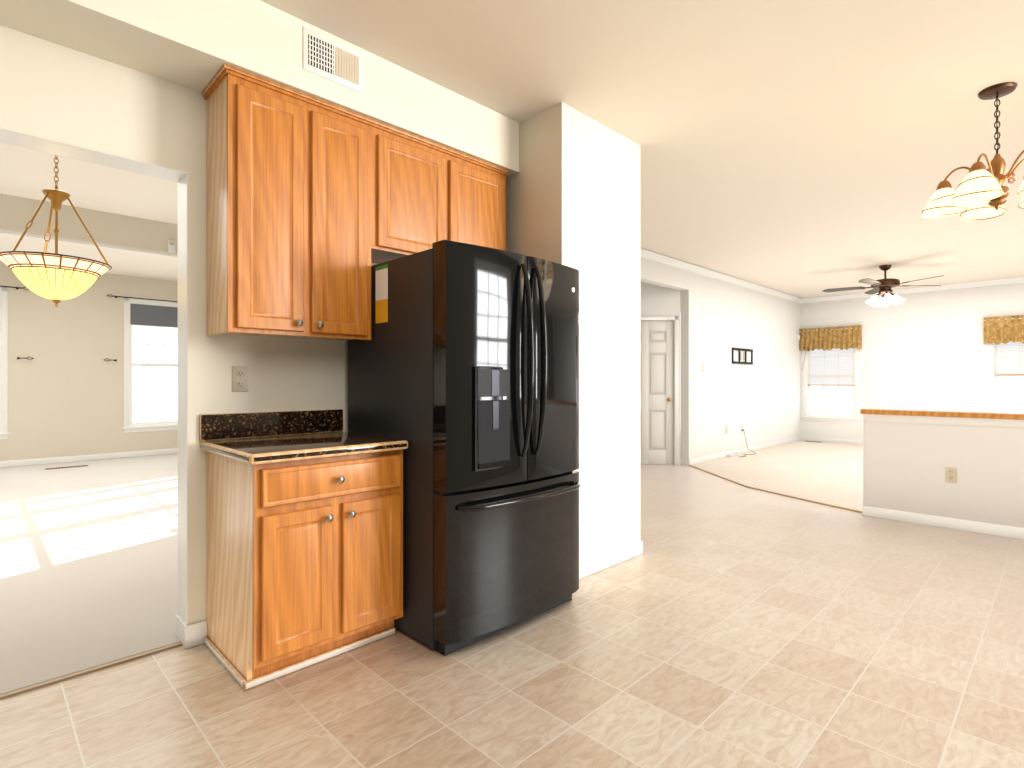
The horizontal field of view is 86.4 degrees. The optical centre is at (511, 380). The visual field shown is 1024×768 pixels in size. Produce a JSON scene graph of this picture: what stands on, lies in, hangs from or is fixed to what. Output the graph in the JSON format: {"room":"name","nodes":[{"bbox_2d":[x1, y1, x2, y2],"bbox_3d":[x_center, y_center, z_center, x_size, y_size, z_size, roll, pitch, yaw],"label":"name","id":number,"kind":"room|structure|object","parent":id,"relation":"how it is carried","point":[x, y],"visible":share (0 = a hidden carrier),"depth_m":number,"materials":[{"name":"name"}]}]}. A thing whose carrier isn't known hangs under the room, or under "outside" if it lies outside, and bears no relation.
{"room":"kitchen","nodes":[
{"label":"kitchen","id":0,"kind":"room"},
{"bbox_2d":[0,261,177,460],"bbox_3d":[-7.274,-0.430,7.117,6.900,3.230,0.150,0,0,-45],"label":"wall","id":1,"kind":"structure","parent":0,"point":[66,391],"depth_m":7.90,"materials":[{"name":"beige paint"}]},
{"bbox_2d":[0,287,9,438],"bbox_3d":[-7.273,-0.243,7.059,1.124,2.067,0.145,0,0,-45],"label":"dining window","id":2,"kind":"structure","parent":1,"relation":"in","point":[4,433],"depth_m":7.38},
{"bbox_2d":[0,286,33,359],"bbox_3d":[-7.192,-0.791,7.005,1.576,1.009,0.124,0,0,-45],"label":"curtain rod","id":3,"kind":"object","parent":1,"relation":"attached to","point":[24,289],"visible":0.85,"depth_m":7.46,"materials":[{"name":"black metal"}]},
{"bbox_2d":[104,294,177,361],"bbox_3d":[-5.516,-0.791,8.652,1.576,1.009,0.124,0,0,-45],"label":"curtain rod","id":4,"kind":"object","parent":1,"relation":"attached to","point":[134,298],"visible":0.69,"depth_m":8.32,"materials":[{"name":"black metal"}]},
{"bbox_2d":[122,298,177,432],"bbox_3d":[-5.569,-0.243,8.734,1.124,2.067,0.145,0,0,-45],"label":"dining window","id":5,"kind":"structure","parent":1,"relation":"in","point":[150,378],"depth_m":8.63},
{"bbox_2d":[130,304,177,327],"bbox_3d":[-5.565,-1.024,8.730,0.912,0.338,0.046,0,0,-45],"label":"window shade","id":6,"kind":"object","parent":5,"relation":"attached to","point":[153,316],"visible":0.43,"depth_m":8.60,"materials":[{"name":"grey fabric"}]},
{"bbox_2d":[0,143,177,252],"bbox_3d":[-4.030,-1.890,4.136,5.170,0.430,4.870,0,0,-45],"label":"ceiling tray","id":7,"kind":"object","parent":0,"point":[119,206],"depth_m":6.05,"materials":[{"name":"paint"}]},
{"bbox_2d":[0,155,111,306],"bbox_3d":[-2.638,-1.236,3.156,0.518,1.618,0.518,0,0,-45],"label":"chandelier","id":8,"kind":"object","parent":7,"relation":"hanging from","point":[56,277],"visible":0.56,"depth_m":3.06,"materials":[{"name":"beige glass"}]},
{"bbox_2d":[168,240,174,252],"bbox_3d":[-4.413,-1.742,7.066,0.080,0.155,0.032,0,0,-45],"label":"thermostat","id":9,"kind":"object","parent":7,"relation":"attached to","point":[171,246],"visible":0.96,"depth_m":7.06,"materials":[{"name":"white plastic"}]},
{"bbox_2d":[0,453,181,699],"bbox_3d":[-4.655,1.179,4.451,6.600,0.012,7.325,0,0,-45],"label":"floor","id":10,"kind":"structure","parent":0,"point":[88,568],"depth_m":3.43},
{"bbox_2d":[45,465,87,469],"bbox_3d":[-6.031,1.169,7.386,0.450,0.006,0.110,0,0,-45],"label":"floor vent","id":11,"kind":"object","parent":10,"relation":"in","point":[65,467],"visible":1,"depth_m":7.35,"materials":[{"name":"beige metal"}]},
{"bbox_2d":[0,25,376,624],"bbox_3d":[-2.537,-0.215,1.454,6.420,2.800,0.150,0,0,-45],"label":"wall","id":12,"kind":"structure","parent":0,"point":[49,90],"depth_m":2.43,"materials":[{"name":"white paint"}]},
{"bbox_2d":[0,128,187,624],"bbox_3d":[-2.180,0.079,1.804,1.920,2.012,0.154,0,0,-45],"label":"trim","id":13,"kind":"structure","parent":12,"relation":"attached to","point":[22,140],"depth_m":2.43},
{"bbox_2d":[232,366,247,391],"bbox_3d":[-1.283,-0.009,2.574,0.072,0.120,0.008,0,0,-45],"label":"outlet","id":14,"kind":"object","parent":12,"relation":"attached to","point":[239,378],"visible":1,"depth_m":2.57,"materials":[{"name":"beige plastic"}]},
{"bbox_2d":[202,64,377,340],"bbox_3d":[-1.039,-0.764,2.595,0.665,1.078,0.318,0,0,-45],"label":"upper cabinet","id":15,"kind":"object","parent":12,"relation":"attached to","point":[316,208],"depth_m":2.43,"materials":[{"name":"brown wood"}]},
{"bbox_2d":[378,121,507,263],"bbox_3d":[-0.469,-0.984,3.156,0.935,0.638,0.318,0,0,-45],"label":"upper cabinet","id":16,"kind":"object","parent":12,"relation":"attached to","point":[429,192],"depth_m":2.97,"materials":[{"name":"brown wood"}]},
{"bbox_2d":[0,436,1023,648],"bbox_3d":[0.790,1.135,5.017,15.160,0.100,14.150,0,0,-45],"label":"baseboard","id":17,"kind":"structure","parent":12,"relation":"attached to","point":[191,635],"depth_m":4.43,"materials":[{"name":"white wood"}]},
{"bbox_2d":[0,0,518,176],"bbox_3d":[-2.365,-1.460,1.279,6.420,0.310,0.340,0,0,-45],"label":"soffit","id":18,"kind":"structure","parent":0,"point":[197,45],"depth_m":2.31,"materials":[{"name":"white paint"}]},
{"bbox_2d":[303,26,362,92],"bbox_3d":[-0.829,-1.494,2.543,0.295,0.194,0.010,0,0,-45],"label":"air vent register","id":19,"kind":"object","parent":18,"relation":"attached to","point":[326,57],"visible":1,"depth_m":2.53,"materials":[{"name":"white metal"}]},
{"bbox_2d":[0,431,1023,767],"bbox_3d":[0.612,1.215,4.842,16.060,0.060,14.550,0,0,-45],"label":"floor","id":20,"kind":"structure","parent":0,"point":[720,623],"depth_m":2.16,"materials":[{"name":"beige tile"}]},
{"bbox_2d":[199,409,407,689],"bbox_3d":[-0.936,0.667,2.464,0.689,1.035,0.649,0,0,-45],"label":"base cabinet","id":21,"kind":"object","parent":20,"relation":"on","point":[304,538],"visible":1,"depth_m":2.26,"materials":[{"name":"brown wood"}]},
{"bbox_2d":[348,239,579,655],"bbox_3d":[-0.215,0.289,2.883,0.902,1.792,0.987,0,0,-45],"label":"refrigerator","id":22,"kind":"object","parent":20,"relation":"on","point":[463,371],"visible":1,"depth_m":2.49,"materials":[{"name":"black metal"}]},
{"bbox_2d":[0,0,1023,312],"bbox_3d":[0.612,-1.645,4.842,16.060,0.060,14.550,0,0,-45],"label":"ceiling","id":23,"kind":"structure","parent":0,"point":[806,148],"depth_m":3.20,"materials":[{"name":"paint"}]},
{"bbox_2d":[0,229,177,256],"bbox_3d":[-5.690,-1.633,5.826,5.050,0.035,0.012,0,0,-44],"label":"trim","id":24,"kind":"structure","parent":23,"relation":"attached to","point":[87,243],"depth_m":6.46,"materials":[{"name":"white paint"}]},
{"bbox_2d":[823,265,943,306],"bbox_3d":[5.176,-1.325,7.632,1.455,0.578,1.458,0,0,-45],"label":"room ceiling fan","id":25,"kind":"object","parent":23,"relation":"hanging from","point":[885,285],"visible":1,"depth_m":7.58,"materials":[{"name":"brown metal"}]},
{"bbox_2d":[922,82,1023,220],"bbox_3d":[2.677,-1.279,3.037,0.652,0.672,0.635,0,0,-45],"label":"chandelier","id":26,"kind":"object","parent":23,"relation":"hanging from","point":[981,193],"visible":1,"depth_m":3.01,"materials":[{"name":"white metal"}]},
{"bbox_2d":[506,102,639,563],"bbox_3d":[0.291,-0.215,3.749,0.830,2.800,0.840,0,0,-45],"label":"wall","id":27,"kind":"structure","parent":0,"point":[573,192],"depth_m":3.41,"materials":[{"name":"white paint"}]},
{"bbox_2d":[640,281,679,458],"bbox_3d":[1.072,-0.215,7.747,2.600,2.800,0.120,0,0,0],"label":"wall","id":28,"kind":"structure","parent":0,"point":[656,300],"depth_m":7.69,"materials":[{"name":"white paint"}]},
{"bbox_2d":[640,321,672,463],"bbox_3d":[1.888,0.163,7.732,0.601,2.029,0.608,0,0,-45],"label":"door","id":29,"kind":"structure","parent":28,"relation":"in","point":[656,392],"depth_m":7.72,"materials":[{"name":"paint"}]},
{"bbox_2d":[640,316,678,464],"bbox_3d":[1.882,0.136,7.728,0.926,2.098,0.138,0,0,0],"label":"door frame","id":30,"kind":"structure","parent":28,"relation":"attached to","point":[675,319],"depth_m":7.67,"materials":[{"name":"white wood"}]},
{"bbox_2d":[640,257,799,465],"bbox_3d":[2.735,-0.215,7.960,8.560,2.800,0.120,0,0,-45],"label":"wall","id":31,"kind":"structure","parent":0,"point":[720,319],"depth_m":8.59,"materials":[{"name":"white paint"}]},
{"bbox_2d":[640,248,803,302],"bbox_3d":[2.754,-1.576,7.834,8.410,0.078,0.085,0,0,-44],"label":"crown molding","id":32,"kind":"structure","parent":31,"relation":"attached to","point":[660,258],"depth_m":8.04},
{"bbox_2d":[732,348,752,364],"bbox_3d":[3.749,-0.400,8.854,0.780,0.250,0.020,0,0,-45],"label":"picture frame","id":33,"kind":"object","parent":31,"relation":"attached to","point":[740,356],"visible":0.96,"depth_m":8.82,"materials":[{"name":"black metal"}]},
{"bbox_2d":[689,440,862,512],"bbox_3d":[6.295,1.178,5.941,6.011,0.014,7.750,0,0,-45],"label":"floor","id":34,"kind":"structure","parent":0,"point":[827,473],"depth_m":7.06,"materials":[{"name":"beige carpet"}]},
{"bbox_2d":[727,453,738,456],"bbox_3d":[3.460,1.154,8.521,0.320,0.038,0.055,0,0,-45],"label":"power strip","id":35,"kind":"object","parent":34,"relation":"on","point":[732,455],"visible":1,"depth_m":8.45,"materials":[{"name":"white plastic"}]},
{"bbox_2d":[800,282,1023,440],"bbox_3d":[8.503,-0.215,8.090,0.150,2.800,8.020,0,0,-45],"label":"wall","id":36,"kind":"structure","parent":0,"point":[926,351],"depth_m":9.45,"materials":[{"name":"white paint"}]},
{"bbox_2d":[799,325,861,350],"bbox_3d":[6.051,-0.800,10.398,0.109,0.449,1.050,0,0,-45],"label":"valance","id":37,"kind":"object","parent":36,"relation":"attached to","point":[831,338],"visible":0.98,"depth_m":10.36,"materials":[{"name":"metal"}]},
{"bbox_2d":[801,347,860,422],"bbox_3d":[6.114,-0.084,10.460,0.145,1.727,1.014,0,0,-45],"label":"window","id":38,"kind":"structure","parent":36,"relation":"in","point":[831,403],"depth_m":10.50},
{"bbox_2d":[802,348,853,385],"bbox_3d":[6.061,-0.384,10.462,0.099,0.958,0.878,0,0,-45],"label":"window blinds","id":39,"kind":"object","parent":38,"relation":"attached to","point":[825,369],"visible":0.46,"depth_m":10.44,"materials":[{"name":"white plastic"}]},
{"bbox_2d":[804,277,1023,302],"bbox_3d":[8.444,-1.576,7.983,0.085,0.078,7.650,0,0,-44],"label":"crown molding","id":40,"kind":"structure","parent":36,"relation":"attached to","point":[1018,279],"depth_m":9.31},
{"bbox_2d":[983,315,1023,344],"bbox_3d":[7.999,-0.800,8.415,0.109,0.449,1.090,0,0,-45],"label":"valance","id":41,"kind":"object","parent":36,"relation":"attached to","point":[997,330],"visible":1,"depth_m":8.61,"materials":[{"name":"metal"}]},
{"bbox_2d":[987,341,1023,413],"bbox_3d":[8.063,-0.084,8.477,0.145,1.727,1.054,0,0,-45],"label":"window","id":42,"kind":"structure","parent":36,"relation":"in","point":[1005,394],"depth_m":8.74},
{"bbox_2d":[994,342,1023,375],"bbox_3d":[8.058,-0.474,8.473,0.040,0.778,0.840,0,0,-45],"label":"window blinds","id":43,"kind":"object","parent":42,"relation":"attached to","point":[1006,374],"visible":0.65,"depth_m":8.64,"materials":[{"name":"white plastic"}]},
{"bbox_2d":[864,421,1023,527],"bbox_3d":[4.496,0.738,3.472,0.120,0.895,3.850,0,0,-45],"label":"wall","id":44,"kind":"structure","parent":0,"point":[905,464],"depth_m":4.39,"materials":[{"name":"white paint"}]},
{"bbox_2d":[860,409,1023,505],"bbox_3d":[4.487,0.718,3.481,0.170,0.935,3.875,0,0,-45],"label":"trim","id":45,"kind":"structure","parent":44,"relation":"on","point":[1016,420],"depth_m":4.40,"materials":[{"name":"brown wood"}]},
{"bbox_2d":[945,467,956,482],"bbox_3d":[3.521,0.755,4.371,0.008,0.120,0.072,0,0,-45],"label":"outlet","id":46,"kind":"object","parent":44,"relation":"attached to","point":[951,475],"visible":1,"depth_m":4.37,"materials":[{"name":"beige plastic"}]},
{"bbox_3d":[3.758,0.110,8.874,0.080,0.125,0.007,0,0,-45],"label":"outlet","id":47,"kind":"object","parent":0,"visible":0},
{"bbox_2d":[740,394,755,456],"bbox_3d":[3.674,0.659,8.631,0.624,1.030,0.219,0,0,-45],"label":"cable","id":48,"kind":"object","parent":47,"relation":"attached to","point":[745,439],"visible":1,"depth_m":8.81,"materials":[{"name":"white plastic"}]}
]}

